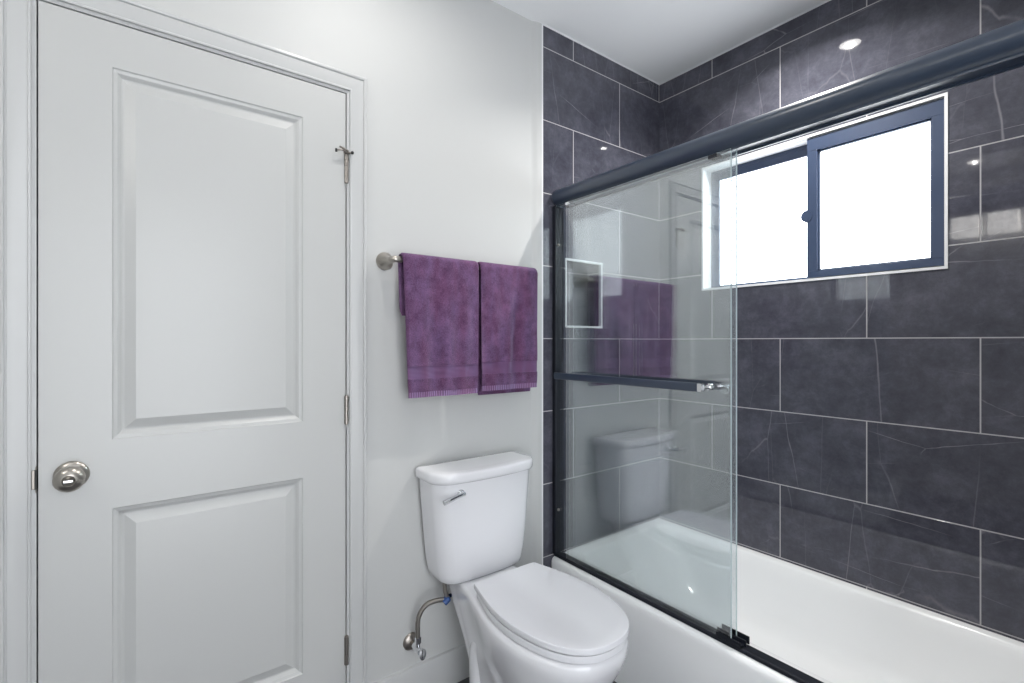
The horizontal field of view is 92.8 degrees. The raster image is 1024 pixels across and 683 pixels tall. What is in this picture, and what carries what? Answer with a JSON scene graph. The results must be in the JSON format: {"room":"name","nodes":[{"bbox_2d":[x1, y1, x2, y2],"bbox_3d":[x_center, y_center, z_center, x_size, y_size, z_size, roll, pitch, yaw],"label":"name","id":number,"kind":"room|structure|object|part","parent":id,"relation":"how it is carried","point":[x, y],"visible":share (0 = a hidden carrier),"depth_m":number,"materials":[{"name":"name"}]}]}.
{"room":"bathroom","nodes":[
{"label":"bathroom","id":0,"kind":"room"},
{"bbox_2d":[133,0,658,682],"bbox_3d":[-0.437,-0.038,1.679,3.171,2.556,0.132,0,0,-37],"label":"wall","id":1,"kind":"structure","parent":0,"point":[454,87],"depth_m":1.88,"materials":[{"name":"grey paint"}]},
{"bbox_2d":[0,0,366,682],"bbox_3d":[-0.841,0.222,1.377,0.728,2.036,0.125,0,0,-37],"label":"trim","id":2,"kind":"structure","parent":1,"relation":"attached to","point":[34,3],"depth_m":1.12,"materials":[{"name":"white wood"}]},
{"bbox_3d":[-1.100,0.316,1.125,0.009,0.060,0.034,0,0,-37],"label":"strike plate","id":3,"kind":"part","parent":2,"relation":"part of","materials":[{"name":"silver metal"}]},
{"bbox_2d":[38,0,353,682],"bbox_3d":[-0.788,0.222,1.325,0.725,2.011,0.104,0,0,-37],"label":"door","id":4,"kind":"structure","parent":1,"relation":"in","point":[193,401],"depth_m":1.29,"materials":[{"name":"white wood"}]},
{"bbox_3d":[-1.023,0.316,1.129,0.066,0.066,0.064,0,0,-37],"label":"knob","id":5,"kind":"part","parent":4,"relation":"part of","materials":[{"name":"silver metal"}]},
{"bbox_2d":[373,643,468,682],"bbox_3d":[-0.174,1.179,1.801,0.740,0.123,0.014,0,0,-37],"label":"baseboard","id":6,"kind":"structure","parent":1,"relation":"attached to","point":[451,665],"depth_m":1.73,"materials":[{"name":"white wood"}]},
{"bbox_2d":[403,583,451,659],"bbox_3d":[-0.285,0.937,1.666,0.144,0.244,0.094,0,0,-37],"label":"supply pipe","id":7,"kind":"object","parent":1,"relation":"attached to","point":[412,640],"visible":0.98,"depth_m":1.64,"materials":[{"name":"grey metal"}]},
{"bbox_2d":[376,252,538,274],"bbox_3d":[-0.158,-0.266,1.772,0.668,0.060,0.078,0,0,-37],"label":"towel bar","id":8,"kind":"object","parent":1,"relation":"attached to","point":[384,261],"visible":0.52,"depth_m":1.59,"materials":[{"name":"silver metal"}]},
{"bbox_3d":[-0.400,-0.266,1.590,0.062,0.060,0.078,0,0,-37],"label":"mounting post","id":9,"kind":"part","parent":8,"relation":"part of","materials":[{"name":"silver metal"}]},
{"bbox_2d":[398,253,478,397],"bbox_3d":[-0.242,-0.053,1.665,0.292,0.474,0.060,0,0,-37],"label":"hand towel","id":10,"kind":"object","parent":8,"relation":"hanging from","point":[439,296],"visible":1,"depth_m":1.65,"materials":[{"name":"purple fabric"}]},
{"bbox_2d":[477,262,537,394],"bbox_3d":[-0.013,-0.047,1.836,0.268,0.486,0.064,0,0,-37],"label":"hand towel","id":11,"kind":"object","parent":8,"relation":"hanging from","point":[507,329],"visible":0.97,"depth_m":1.81,"materials":[{"name":"purple fabric"}]},
{"bbox_2d":[542,24,542,564],"bbox_3d":[0.123,-0.038,2.026,0.007,2.556,0.014,0,0,-37],"label":"trim","id":12,"kind":"structure","parent":1,"relation":"attached to","point":[542,24],"depth_m":2.02,"materials":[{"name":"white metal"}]},
{"bbox_2d":[565,258,601,327],"bbox_3d":[0.318,-0.210,2.173,0.232,0.300,0.015,0,0,-37],"label":"trim","id":13,"kind":"structure","parent":1,"relation":"attached to","point":[566,259],"depth_m":2.19,"materials":[{"name":"white metal"}]},
{"bbox_2d":[457,677,616,682],"bbox_3d":[0.382,1.280,0.564,3.331,0.080,2.938,0,0,-37],"label":"floor","id":14,"kind":"structure","parent":0,"point":[466,680],"depth_m":1.78,"materials":[{"name":"tile"}]},
{"bbox_2d":[415,451,628,682],"bbox_3d":[0.048,0.834,1.524,0.429,0.812,0.704,0,0,-37],"label":"toilet","id":15,"kind":"object","parent":14,"relation":"on","point":[533,622],"visible":1,"depth_m":1.55,"materials":[{"name":"white ceramic"}]},
{"bbox_3d":[-0.186,0.504,1.579,0.091,0.035,0.029,0,0,-44],"label":"flush lever","id":16,"kind":"part","parent":15,"relation":"part of","materials":[{"name":"silver metal"}]},
{"bbox_3d":[-0.111,0.447,1.734,0.429,0.038,0.178,0,0,-37],"label":"tank lid","id":17,"kind":"part","parent":15,"relation":"part of","materials":[{"name":"white ceramic"}]},
{"bbox_3d":[-0.114,0.639,1.737,0.404,0.351,0.159,0,0,-37],"label":"tank","id":18,"kind":"part","parent":15,"relation":"part of","materials":[{"name":"white ceramic"}]},
{"bbox_3d":[0.054,1.024,1.519,0.354,0.431,0.673,0,0,-37],"label":"bowl","id":19,"kind":"part","parent":15,"relation":"part of","materials":[{"name":"white ceramic"}]},
{"bbox_3d":[0.119,0.773,1.433,0.332,0.020,0.473,0,0,-37],"label":"seat lid","id":20,"kind":"part","parent":15,"relation":"part of","materials":[{"name":"white plastic"}]},
{"bbox_3d":[0.121,0.796,1.430,0.331,0.019,0.457,0,0,-37],"label":"seat","id":21,"kind":"part","parent":15,"relation":"part of","materials":[{"name":"white plastic"}]},
{"bbox_2d":[551,518,1023,682],"bbox_3d":[0.918,1.071,1.668,0.742,0.339,1.518,0,0,-37],"label":"bathtub","id":22,"kind":"object","parent":14,"relation":"on","point":[829,629],"visible":0.8,"depth_m":1.76,"materials":[{"name":"white ceramic"}]},
{"bbox_2d":[552,19,1023,682],"bbox_3d":[0.641,0.132,1.458,0.116,1.544,1.518,0,0,-37],"label":"shower door frame","id":23,"kind":"structure","parent":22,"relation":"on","point":[999,50],"depth_m":1.43,"materials":[{"name":"blue"}]},
{"bbox_3d":[0.420,0.161,1.753,0.008,1.468,0.764,0,0,-37],"label":"glass panel","id":24,"kind":"part","parent":23,"relation":"part of","materials":[{"name":"grey"}]},
{"bbox_3d":[0.439,0.161,1.764,0.008,1.468,0.769,0,0,-37],"label":"glass panel","id":25,"kind":"part","parent":23,"relation":"part of","materials":[{"name":"grey"}]},
{"bbox_3d":[0.656,0.149,1.500,0.021,0.026,0.026,0,0,-37],"label":"knob","id":26,"kind":"part","parent":23,"relation":"part of","materials":[{"name":"silver metal"}]},
{"bbox_3d":[0.654,-0.604,1.468,0.084,0.072,1.518,0,0,-37],"label":"header rail","id":27,"kind":"part","parent":23,"relation":"part of","materials":[{"name":"blue"}]},
{"bbox_2d":[492,0,826,83],"bbox_3d":[0.382,-1.356,0.564,3.331,0.080,2.938,0,0,-37],"label":"ceiling","id":28,"kind":"structure","parent":0,"point":[659,40],"depth_m":2.02,"materials":[{"name":"white paint"}]},
{"bbox_2d":[659,0,1023,642],"bbox_3d":[1.254,-0.138,1.850,0.012,2.356,1.636,0,0,-37],"label":"wall","id":29,"kind":"structure","parent":0,"point":[880,418],"depth_m":1.78,"materials":[{"name":"tile"}]},
{"bbox_2d":[543,0,830,84],"bbox_3d":[0.901,-1.314,1.655,0.787,0.004,1.520,0,0,-37],"label":"trim","id":30,"kind":"structure","parent":29,"relation":"attached to","point":[827,0],"depth_m":2.16,"materials":[{"name":"white metal"}]},
{"bbox_3d":[1.624,-0.038,1.479,0.130,2.556,2.698,0,0,-37],"label":"wall","id":31,"kind":"structure","parent":0,"visible":0},
{"bbox_2d":[702,92,947,290],"bbox_3d":[1.213,-0.530,1.991,0.123,0.582,0.887,0,0,-37],"label":"window","id":32,"kind":"structure","parent":31,"relation":"in","point":[867,196],"depth_m":1.88,"materials":[{"name":"white metal"}]},
{"bbox_3d":[1.115,-0.530,2.155,0.030,0.554,0.465,0,0,-37],"label":"fixed sash","id":33,"kind":"part","parent":32,"relation":"part of","materials":[{"name":"blue"}]},
{"bbox_3d":[1.117,-0.511,2.149,0.006,0.512,0.427,0,0,-37],"label":"pane","id":34,"kind":"part","parent":32,"relation":"part of","materials":[{"name":"white"}]},
{"bbox_3d":[1.321,-0.530,1.794,0.042,0.554,0.418,0,0,-37],"label":"sliding sash","id":35,"kind":"part","parent":32,"relation":"part of","materials":[{"name":"blue"}]},
{"bbox_3d":[1.327,-0.517,1.796,0.006,0.484,0.358,0,0,-37],"label":"pane","id":36,"kind":"part","parent":32,"relation":"part of","materials":[{"name":"white"}]}
]}

